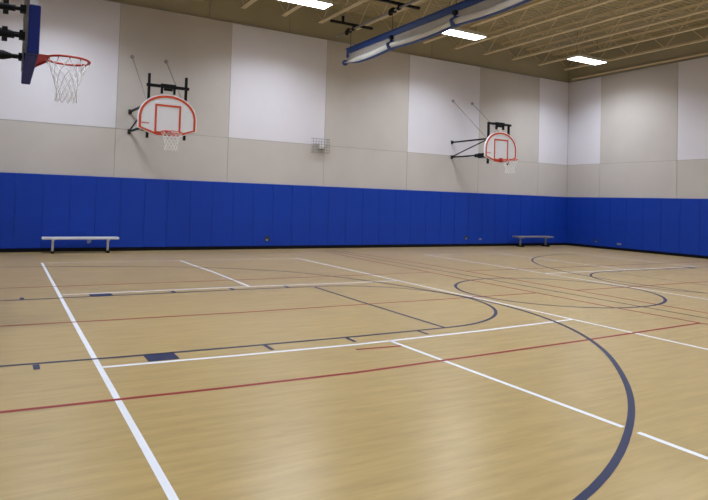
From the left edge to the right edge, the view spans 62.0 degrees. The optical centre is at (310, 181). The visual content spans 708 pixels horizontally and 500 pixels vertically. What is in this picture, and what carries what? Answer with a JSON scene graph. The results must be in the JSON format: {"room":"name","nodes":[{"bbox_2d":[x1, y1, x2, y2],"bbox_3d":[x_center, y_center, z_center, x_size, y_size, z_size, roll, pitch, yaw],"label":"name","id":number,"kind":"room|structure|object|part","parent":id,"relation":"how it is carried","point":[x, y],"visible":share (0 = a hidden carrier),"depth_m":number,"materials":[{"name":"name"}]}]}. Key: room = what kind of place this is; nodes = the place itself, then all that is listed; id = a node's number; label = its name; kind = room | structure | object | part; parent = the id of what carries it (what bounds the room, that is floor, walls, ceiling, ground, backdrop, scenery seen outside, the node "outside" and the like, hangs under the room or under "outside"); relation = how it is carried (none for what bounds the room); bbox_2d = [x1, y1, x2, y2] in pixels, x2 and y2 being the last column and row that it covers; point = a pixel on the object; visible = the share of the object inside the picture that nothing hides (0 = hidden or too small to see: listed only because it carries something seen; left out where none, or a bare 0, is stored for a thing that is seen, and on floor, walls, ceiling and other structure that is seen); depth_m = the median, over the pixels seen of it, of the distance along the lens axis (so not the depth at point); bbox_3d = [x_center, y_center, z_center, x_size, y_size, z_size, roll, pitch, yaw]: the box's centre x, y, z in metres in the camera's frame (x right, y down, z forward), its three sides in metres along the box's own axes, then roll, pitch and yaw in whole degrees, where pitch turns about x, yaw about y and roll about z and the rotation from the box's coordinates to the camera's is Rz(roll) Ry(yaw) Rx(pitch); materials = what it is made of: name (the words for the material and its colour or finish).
{"room":"sports hall","nodes":[
{"label":"sports hall","id":0,"kind":"room"},
{"bbox_2d":[0,0,568,246],"bbox_3d":[0.432,-1.661,17.598,21.600,7.300,0.200,3,-2,-28],"label":"wall","id":1,"kind":"structure","parent":0,"point":[258,97],"depth_m":16.73,"materials":[{"name":"white paint"}]},
{"bbox_2d":[127,55,196,150],"bbox_3d":[-3.539,-1.935,14.021,1.360,2.523,2.412,3,-2,-28],"label":"basketball hoop","id":2,"kind":"object","parent":1,"relation":"attached to","point":[163,115],"visible":1,"depth_m":13.49,"materials":[{"name":"orange paint"}]},
{"bbox_3d":[-4.125,-2.472,14.161,0.022,1.397,1.607,3,-2,-31],"label":"stay rod","id":3,"kind":"part","parent":2,"relation":"part of","materials":[{"name":"metal"}]},
{"bbox_3d":[-3.709,-1.732,13.403,0.055,1.480,0.055,3,-2,-28],"label":"post","id":4,"kind":"part","parent":2,"relation":"part of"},
{"bbox_3d":[-3.366,-2.436,14.563,0.022,1.397,1.607,3,-2,-31],"label":"stay rod","id":5,"kind":"part","parent":2,"relation":"part of","materials":[{"name":"metal"}]},
{"bbox_3d":[-2.949,-1.696,13.805,0.055,1.480,0.055,3,-2,-28],"label":"post","id":6,"kind":"part","parent":2,"relation":"part of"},
{"bbox_2d":[0,243,565,251],"bbox_3d":[0.270,1.934,17.312,21.350,0.088,0.058,3,-2,-28],"label":"baseboard","id":7,"kind":"structure","parent":1,"relation":"attached to","point":[505,244],"depth_m":16.23,"materials":[{"name":"black rubber"}]},
{"bbox_2d":[0,172,15,248],"bbox_3d":[-7.102,0.666,13.431,0.583,1.742,0.049,3,-2,-28],"label":"pad","id":8,"kind":"object","parent":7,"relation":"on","point":[7,180],"visible":1,"depth_m":13.47,"materials":[{"name":"blue plastic"}]},
{"bbox_2d":[13,173,43,247],"bbox_3d":[-6.585,0.691,13.705,0.585,1.742,0.049,3,-2,-28],"label":"pad","id":9,"kind":"object","parent":7,"relation":"on","point":[29,187],"visible":1,"depth_m":13.68,"materials":[{"name":"blue plastic"}]},
{"bbox_2d":[41,174,70,247],"bbox_3d":[-6.066,0.716,13.979,0.586,1.742,0.049,3,-2,-28],"label":"pad","id":10,"kind":"object","parent":7,"relation":"on","point":[56,191],"visible":1,"depth_m":13.96,"materials":[{"name":"blue plastic"}]},
{"bbox_2d":[68,175,96,247],"bbox_3d":[-5.546,0.741,14.254,0.587,1.742,0.049,3,-2,-28],"label":"pad","id":11,"kind":"object","parent":7,"relation":"on","point":[82,188],"visible":1,"depth_m":14.23,"materials":[{"name":"blue plastic"}]},
{"bbox_2d":[94,177,121,247],"bbox_3d":[-5.025,0.766,14.530,0.589,1.742,0.049,3,-2,-28],"label":"pad","id":12,"kind":"object","parent":7,"relation":"on","point":[108,189],"visible":0.96,"depth_m":14.51,"materials":[{"name":"blue plastic"}]},
{"bbox_2d":[119,178,145,246],"bbox_3d":[-4.503,0.791,14.806,0.590,1.742,0.049,3,-2,-28],"label":"pad","id":13,"kind":"object","parent":7,"relation":"on","point":[132,203],"visible":1,"depth_m":14.78,"materials":[{"name":"blue plastic"}]},
{"bbox_2d":[143,179,168,246],"bbox_3d":[-3.979,0.816,15.083,0.591,1.742,0.049,3,-2,-28],"label":"pad","id":14,"kind":"object","parent":7,"relation":"on","point":[156,190],"visible":1,"depth_m":15.06,"materials":[{"name":"blue plastic"}]},
{"bbox_2d":[166,180,190,246],"bbox_3d":[-3.455,0.841,15.360,0.593,1.742,0.049,3,-2,-28],"label":"pad","id":15,"kind":"object","parent":7,"relation":"on","point":[179,191],"visible":1,"depth_m":15.34,"materials":[{"name":"blue plastic"}]},
{"bbox_2d":[189,181,212,246],"bbox_3d":[-2.929,0.866,15.638,0.594,1.742,0.049,3,-2,-28],"label":"pad","id":16,"kind":"object","parent":7,"relation":"on","point":[201,191],"visible":1,"depth_m":15.62,"materials":[{"name":"blue plastic"}]},
{"bbox_2d":[211,182,233,245],"bbox_3d":[-2.402,0.891,15.917,0.595,1.742,0.049,3,-2,-28],"label":"pad","id":17,"kind":"object","parent":7,"relation":"on","point":[222,193],"visible":1,"depth_m":15.89,"materials":[{"name":"blue plastic"}]},
{"bbox_2d":[232,182,253,245],"bbox_3d":[-1.874,0.916,16.196,0.596,1.742,0.049,3,-2,-28],"label":"pad","id":18,"kind":"object","parent":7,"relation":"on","point":[243,193],"visible":1,"depth_m":16.17,"materials":[{"name":"blue plastic"}]},
{"bbox_2d":[252,183,273,245],"bbox_3d":[-1.345,0.942,16.476,0.598,1.742,0.049,3,-2,-28],"label":"pad","id":19,"kind":"object","parent":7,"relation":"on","point":[263,193],"visible":1,"depth_m":16.45,"materials":[{"name":"blue plastic"}]},
{"bbox_2d":[272,184,292,245],"bbox_3d":[-0.815,0.967,16.756,0.599,1.742,0.049,3,-2,-28],"label":"pad","id":20,"kind":"object","parent":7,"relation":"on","point":[282,194],"visible":1,"depth_m":16.73,"materials":[{"name":"blue plastic"}]},
{"bbox_2d":[291,185,310,245],"bbox_3d":[-0.283,0.993,17.038,0.600,1.742,0.049,3,-2,-28],"label":"pad","id":21,"kind":"object","parent":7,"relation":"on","point":[301,196],"visible":1,"depth_m":17.01,"materials":[{"name":"blue plastic"}]},
{"bbox_2d":[309,186,328,244],"bbox_3d":[0.250,1.018,17.319,0.602,1.742,0.049,3,-2,-28],"label":"pad","id":22,"kind":"object","parent":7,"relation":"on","point":[318,211],"visible":1,"depth_m":17.29,"materials":[{"name":"blue plastic"}]},
{"bbox_2d":[327,187,345,244],"bbox_3d":[0.783,1.044,17.602,0.603,1.742,0.049,3,-2,-28],"label":"pad","id":23,"kind":"object","parent":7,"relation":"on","point":[337,195],"visible":1,"depth_m":17.58,"materials":[{"name":"blue plastic"}]},
{"bbox_2d":[345,187,362,244],"bbox_3d":[1.319,1.069,17.885,0.604,1.742,0.049,3,-2,-28],"label":"pad","id":24,"kind":"object","parent":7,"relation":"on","point":[354,196],"visible":1,"depth_m":17.86,"materials":[{"name":"blue plastic"}]},
{"bbox_2d":[362,188,379,244],"bbox_3d":[1.855,1.095,18.168,0.606,1.742,0.049,3,-2,-28],"label":"pad","id":25,"kind":"object","parent":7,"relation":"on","point":[370,221],"visible":1,"depth_m":18.14,"materials":[{"name":"blue plastic"}]},
{"bbox_2d":[378,189,395,244],"bbox_3d":[2.392,1.120,18.452,0.607,1.742,0.049,3,-2,-28],"label":"pad","id":26,"kind":"object","parent":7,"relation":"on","point":[387,196],"visible":1,"depth_m":18.43,"materials":[{"name":"blue plastic"}]},
{"bbox_2d":[394,190,410,244],"bbox_3d":[2.931,1.146,18.737,0.608,1.742,0.049,3,-2,-28],"label":"pad","id":27,"kind":"object","parent":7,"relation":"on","point":[402,197],"visible":1,"depth_m":18.71,"materials":[{"name":"blue plastic"}]},
{"bbox_2d":[410,190,425,243],"bbox_3d":[3.470,1.172,19.023,0.610,1.742,0.049,3,-2,-28],"label":"pad","id":28,"kind":"object","parent":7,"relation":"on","point":[418,198],"visible":1,"depth_m":19.00,"materials":[{"name":"blue plastic"}]},
{"bbox_2d":[425,191,440,243],"bbox_3d":[4.011,1.198,19.309,0.611,1.742,0.049,3,-2,-28],"label":"pad","id":29,"kind":"object","parent":7,"relation":"on","point":[433,198],"visible":1,"depth_m":19.29,"materials":[{"name":"blue plastic"}]},
{"bbox_2d":[440,192,454,243],"bbox_3d":[4.553,1.224,19.595,0.612,1.742,0.049,3,-2,-28],"label":"pad","id":30,"kind":"object","parent":7,"relation":"on","point":[447,205],"visible":1,"depth_m":19.57,"materials":[{"name":"blue plastic"}]},
{"bbox_2d":[454,192,468,243],"bbox_3d":[5.096,1.250,19.883,0.614,1.742,0.049,3,-2,-28],"label":"pad","id":31,"kind":"object","parent":7,"relation":"on","point":[461,199],"visible":1,"depth_m":19.85,"materials":[{"name":"blue plastic"}]},
{"bbox_2d":[468,193,481,243],"bbox_3d":[5.641,1.276,20.171,0.615,1.742,0.049,3,-2,-28],"label":"pad","id":32,"kind":"object","parent":7,"relation":"on","point":[475,199],"visible":1,"depth_m":20.14,"materials":[{"name":"blue plastic"}]},
{"bbox_2d":[481,193,494,243],"bbox_3d":[6.186,1.302,20.459,0.616,1.742,0.049,3,-2,-28],"label":"pad","id":33,"kind":"object","parent":7,"relation":"on","point":[488,200],"visible":1,"depth_m":20.43,"materials":[{"name":"blue plastic"}]},
{"bbox_2d":[494,194,507,243],"bbox_3d":[6.733,1.328,20.748,0.618,1.742,0.049,3,-2,-28],"label":"pad","id":34,"kind":"object","parent":7,"relation":"on","point":[501,200],"visible":1,"depth_m":20.72,"materials":[{"name":"blue plastic"}]},
{"bbox_2d":[507,194,520,242],"bbox_3d":[7.281,1.354,21.038,0.619,1.742,0.049,3,-2,-28],"label":"pad","id":35,"kind":"object","parent":7,"relation":"on","point":[514,201],"visible":0.88,"depth_m":21.01,"materials":[{"name":"blue plastic"}]},
{"bbox_2d":[520,195,532,242],"bbox_3d":[7.830,1.380,21.328,0.620,1.742,0.049,3,-2,-28],"label":"pad","id":36,"kind":"object","parent":7,"relation":"on","point":[526,211],"visible":0.8,"depth_m":21.31,"materials":[{"name":"blue plastic"}]},
{"bbox_2d":[532,196,544,242],"bbox_3d":[8.380,1.407,21.619,0.622,1.742,0.049,3,-2,-28],"label":"pad","id":37,"kind":"object","parent":7,"relation":"on","point":[538,201],"visible":1,"depth_m":21.59,"materials":[{"name":"blue plastic"}]},
{"bbox_2d":[544,196,555,242],"bbox_3d":[8.932,1.433,21.911,0.623,1.742,0.049,3,-2,-28],"label":"pad","id":38,"kind":"object","parent":7,"relation":"on","point":[550,201],"visible":1,"depth_m":21.89,"materials":[{"name":"blue plastic"}]},
{"bbox_2d":[311,138,329,153],"bbox_3d":[0.291,-1.044,17.317,0.556,0.414,0.148,3,-2,-28],"label":"guard","id":39,"kind":"object","parent":1,"relation":"attached to","point":[313,146],"visible":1,"depth_m":17.25,"materials":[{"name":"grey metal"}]},
{"bbox_2d":[105,0,568,82],"bbox_3d":[0.457,-4.241,17.570,21.400,0.025,0.080,3,-2,-28],"label":"trim","id":40,"kind":"structure","parent":1,"relation":"attached to","point":[105,0],"depth_m":17.04,"materials":[{"name":"metal"}]},
{"bbox_2d":[451,100,517,172],"bbox_3d":[5.708,-1.493,18.911,1.360,2.523,2.412,3,-2,-28],"label":"basketball hoop","id":41,"kind":"object","parent":1,"relation":"attached to","point":[499,147],"visible":1,"depth_m":18.39,"materials":[{"name":"orange paint"}]},
{"bbox_3d":[5.162,-2.028,19.072,0.022,1.397,1.604,3,-2,-28],"label":"stay rod","id":42,"kind":"part","parent":41,"relation":"part of","materials":[{"name":"metal"}]},
{"bbox_3d":[5.536,-1.200,18.291,0.055,1.300,0.055,3,-2,-28],"label":"post","id":43,"kind":"part","parent":41,"relation":"part of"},
{"bbox_2d":[556,197,566,242],"bbox_3d":[9.480,1.459,22.201,0.614,1.742,0.049,3,-2,-28],"label":"pad","id":44,"kind":"object","parent":1,"relation":"attached to","point":[561,202],"visible":1,"depth_m":22.17,"materials":[{"name":"blue plastic"}]},
{"bbox_2d":[0,245,707,499],"bbox_3d":[4.171,1.919,9.991,21.800,0.102,17.050,3,-2,-28],"label":"floor","id":45,"kind":"structure","parent":0,"point":[554,372],"depth_m":4.80,"materials":[{"name":"brown wood"}]},
{"bbox_2d":[41,236,118,253],"bbox_3d":[-5.434,1.504,13.867,1.700,0.375,0.320,3,-2,-28],"label":"bench","id":46,"kind":"object","parent":45,"relation":"on","point":[107,238],"visible":1,"depth_m":13.70,"materials":[{"name":"metal"}]},
{"bbox_3d":[-5.973,1.479,13.582,0.060,0.275,0.280,3,-2,-28],"label":"leg","id":47,"kind":"part","parent":46,"relation":"part of","materials":[{"name":"metal"}]},
{"bbox_3d":[-5.429,1.342,13.872,1.700,0.050,0.300,3,-2,-28],"label":"seat","id":48,"kind":"part","parent":46,"relation":"part of","materials":[{"name":"metal"}]},
{"bbox_3d":[-4.895,1.530,14.152,0.060,0.275,0.280,3,-2,-28],"label":"leg","id":49,"kind":"part","parent":46,"relation":"part of","materials":[{"name":"metal"}]},
{"bbox_2d":[512,236,553,246],"bbox_3d":[7.938,2.144,20.939,1.760,0.375,0.320,3,-2,-28],"label":"bench","id":50,"kind":"object","parent":45,"relation":"on","point":[519,237],"visible":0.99,"depth_m":20.74,"materials":[{"name":"grey metal"}]},
{"bbox_3d":[7.943,1.982,20.944,1.760,0.050,0.300,3,-2,-28],"label":"seat","id":51,"kind":"part","parent":50,"relation":"part of","materials":[{"name":"grey metal"}]},
{"bbox_2d":[328,0,707,56],"bbox_3d":[4.399,-5.381,10.273,21.650,0.120,16.945,3,-2,-28],"label":"ceiling","id":52,"kind":"structure","parent":0,"point":[546,7],"depth_m":18.05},
{"bbox_2d":[241,0,256,8],"bbox_3d":[1.842,-5.093,8.885,0.130,0.698,16.707,3,-2,-28],"label":"joist","id":53,"kind":"object","parent":52,"relation":"attached to","point":[250,2],"visible":1,"depth_m":15.43,"materials":[{"name":"beige paint"}]},
{"bbox_2d":[278,0,303,16],"bbox_3d":[2.902,-5.042,9.446,0.130,0.698,16.707,3,-2,-28],"label":"joist","id":54,"kind":"object","parent":52,"relation":"attached to","point":[298,6],"visible":0.74,"depth_m":15.98,"materials":[{"name":"beige paint"}]},
{"bbox_2d":[280,0,332,8],"bbox_3d":[-0.156,-4.880,14.505,1.420,0.900,0.460,3,-2,-28],"label":"ceiling light","id":55,"kind":"object","parent":52,"relation":"hanging from","point":[321,4],"visible":1,"depth_m":14.58,"materials":[{"name":"white plastic"}]},
{"bbox_2d":[315,0,366,23],"bbox_3d":[3.935,-4.993,9.992,0.130,0.698,16.707,3,-2,-28],"label":"joist","id":56,"kind":"object","parent":52,"relation":"attached to","point":[358,2],"visible":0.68,"depth_m":15.84,"materials":[{"name":"beige paint"}]},
{"bbox_2d":[330,0,419,37],"bbox_3d":[4.150,-4.421,10.583,1.360,0.394,14.750,3,-2,-28],"label":"shaft","id":57,"kind":"object","parent":52,"relation":"hanging from","point":[392,10],"visible":1,"depth_m":15.21,"materials":[{"name":"grey metal"}]},
{"bbox_2d":[346,0,423,29],"bbox_3d":[4.995,-4.942,10.553,0.130,0.698,16.707,3,-2,-28],"label":"joist","id":58,"kind":"object","parent":52,"relation":"attached to","point":[367,1],"visible":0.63,"depth_m":16.71,"materials":[{"name":"beige paint"}]},
{"bbox_2d":[381,0,453,29],"bbox_3d":[6.143,-4.887,11.160,0.130,0.698,16.707,3,-2,-28],"label":"joist","id":59,"kind":"object","parent":52,"relation":"attached to","point":[424,0],"visible":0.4,"depth_m":17.39,"materials":[{"name":"beige paint"}]},
{"bbox_2d":[342,0,532,65],"bbox_3d":[4.351,-3.823,10.491,0.352,0.962,14.415,3,-2,-28],"label":"curtain","id":60,"kind":"object","parent":52,"relation":"hanging from","point":[463,12],"visible":1,"depth_m":13.49,"materials":[{"name":"fabric"}]},
{"bbox_2d":[441,28,486,40],"bbox_3d":[4.393,-4.662,16.911,1.420,0.900,0.460,3,-2,-28],"label":"ceiling light","id":61,"kind":"object","parent":52,"relation":"hanging from","point":[458,32],"visible":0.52,"depth_m":16.86,"materials":[{"name":"white plastic"}]},
{"bbox_2d":[422,0,549,42],"bbox_3d":[7.247,-4.834,11.744,0.130,0.698,16.707,3,-2,-28],"label":"joist","id":62,"kind":"object","parent":52,"relation":"attached to","point":[514,10],"visible":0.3,"depth_m":15.90,"materials":[{"name":"beige paint"}]},
{"bbox_2d":[448,0,615,49],"bbox_3d":[8.395,-4.779,12.351,0.130,0.698,16.707,3,-2,-28],"label":"joist","id":63,"kind":"object","parent":52,"relation":"attached to","point":[588,6],"visible":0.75,"depth_m":16.55,"materials":[{"name":"beige paint"}]},
{"bbox_2d":[479,0,681,54],"bbox_3d":[9.526,-4.725,12.949,0.130,0.698,16.707,3,-2,-28],"label":"joist","id":64,"kind":"object","parent":52,"relation":"attached to","point":[665,2],"visible":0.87,"depth_m":16.94,"materials":[{"name":"beige paint"}]},
{"bbox_2d":[567,31,606,64],"bbox_3d":[9.162,-4.434,19.433,1.420,0.900,0.460,3,-2,-28],"label":"ceiling light","id":65,"kind":"object","parent":52,"relation":"hanging from","point":[577,57],"visible":0.9,"depth_m":19.29,"materials":[{"name":"white plastic"}]},
{"bbox_2d":[500,0,707,59],"bbox_3d":[10.691,-4.670,13.565,0.130,0.698,16.707,3,-2,-28],"label":"joist","id":66,"kind":"object","parent":52,"relation":"attached to","point":[695,12],"visible":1,"depth_m":17.39,"materials":[{"name":"beige paint"}]},
{"bbox_2d":[527,0,707,64],"bbox_3d":[11.857,-4.614,14.182,0.130,0.698,16.707,3,-2,-28],"label":"joist","id":67,"kind":"object","parent":52,"relation":"attached to","point":[704,2],"visible":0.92,"depth_m":18.03,"materials":[{"name":"beige paint"}]},
{"bbox_2d":[552,16,707,69],"bbox_3d":[13.058,-4.556,14.817,0.130,0.698,16.707,3,-2,-28],"label":"joist","id":68,"kind":"object","parent":52,"relation":"attached to","point":[705,17],"visible":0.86,"depth_m":19.10,"materials":[{"name":"beige paint"}]},
{"bbox_2d":[567,27,707,198],"bbox_3d":[13.858,-1.321,15.089,0.200,7.300,16.910,3,-2,-28],"label":"wall","id":69,"kind":"structure","parent":0,"point":[642,133],"depth_m":19.91,"materials":[{"name":"white paint"}]},
{"bbox_2d":[566,243,707,258],"bbox_3d":[13.613,2.277,14.952,0.058,0.088,16.592,3,-2,-28],"label":"baseboard","id":70,"kind":"structure","parent":69,"relation":"attached to","point":[569,244],"depth_m":19.66,"materials":[{"name":"black rubber"}]},
{"bbox_2d":[566,197,580,243],"bbox_3d":[9.899,1.468,22.054,0.049,1.742,0.598,3,-2,-28],"label":"pad","id":71,"kind":"object","parent":70,"relation":"on","point":[573,203],"visible":1,"depth_m":22.03,"materials":[{"name":"blue plastic"}]},
{"bbox_2d":[580,197,595,245],"bbox_3d":[10.180,1.460,21.524,0.049,1.742,0.598,3,-2,-28],"label":"pad","id":72,"kind":"object","parent":70,"relation":"on","point":[587,233],"visible":1,"depth_m":21.51,"materials":[{"name":"blue plastic"}]},
{"bbox_2d":[595,197,610,246],"bbox_3d":[10.461,1.452,20.994,0.049,1.742,0.598,3,-2,-28],"label":"pad","id":73,"kind":"object","parent":70,"relation":"on","point":[602,204],"visible":1,"depth_m":20.98,"materials":[{"name":"blue plastic"}]},
{"bbox_2d":[610,198,626,247],"bbox_3d":[10.741,1.444,20.464,0.049,1.742,0.598,3,-2,-28],"label":"pad","id":74,"kind":"object","parent":70,"relation":"on","point":[618,217],"visible":1,"depth_m":20.45,"materials":[{"name":"blue plastic"}]},
{"bbox_2d":[626,198,643,249],"bbox_3d":[11.022,1.436,19.933,0.049,1.742,0.598,3,-2,-28],"label":"pad","id":75,"kind":"object","parent":70,"relation":"on","point":[635,206],"visible":1,"depth_m":19.91,"materials":[{"name":"blue plastic"}]},
{"bbox_2d":[643,198,660,251],"bbox_3d":[11.303,1.428,19.403,0.049,1.742,0.598,3,-2,-28],"label":"pad","id":76,"kind":"object","parent":70,"relation":"on","point":[652,206],"visible":1,"depth_m":19.39,"materials":[{"name":"blue plastic"}]},
{"bbox_2d":[661,198,680,252],"bbox_3d":[11.584,1.421,18.873,0.049,1.742,0.598,3,-2,-28],"label":"pad","id":77,"kind":"object","parent":70,"relation":"on","point":[670,207],"visible":1,"depth_m":18.85,"materials":[{"name":"blue plastic"}]},
{"bbox_2d":[680,198,699,254],"bbox_3d":[11.864,1.413,18.343,0.049,1.742,0.598,3,-2,-28],"label":"pad","id":78,"kind":"object","parent":70,"relation":"on","point":[689,208],"visible":1,"depth_m":18.32,"materials":[{"name":"blue plastic"}]},
{"bbox_2d":[700,199,707,255],"bbox_3d":[12.145,1.405,17.813,0.049,1.742,0.598,3,-2,-28],"label":"pad","id":79,"kind":"object","parent":70,"relation":"on","point":[703,202],"visible":1,"depth_m":17.96,"materials":[{"name":"blue plastic"}]},
{"bbox_2d":[569,52,707,82],"bbox_3d":[13.868,-3.987,15.129,0.090,0.070,16.500,3,-2,-28],"label":"trim","id":80,"kind":"structure","parent":69,"relation":"attached to","point":[706,53],"depth_m":19.90,"materials":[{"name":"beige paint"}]},
{"bbox_3d":[-5.252,-2.232,5.062,0.200,7.300,17.050,3,-2,-28],"label":"wall","id":81,"kind":"structure","parent":0,"visible":0},
{"bbox_2d":[0,0,90,103],"bbox_3d":[-3.839,-1.648,5.886,3.115,1.427,1.840,3,-2,-28],"label":"basketball hoop","id":82,"kind":"object","parent":81,"relation":"attached to","point":[30,58],"visible":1,"depth_m":6.09,"materials":[{"name":"orange metal"}]},
{"bbox_3d":[-4.381,-1.475,6.162,2.430,0.052,0.052,3,-2,-28],"label":"support arm","id":83,"kind":"part","parent":82,"relation":"part of"},
{"bbox_3d":[-3.059,-1.784,6.302,0.020,1.020,1.740,3,-2,-28],"label":"frame","id":84,"kind":"part","parent":82,"relation":"part of","materials":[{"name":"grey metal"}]},
{"bbox_3d":[-3.021,-1.778,6.321,0.065,1.090,1.800,3,-2,-28],"label":"board frame","id":85,"kind":"part","parent":82,"relation":"part of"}
]}

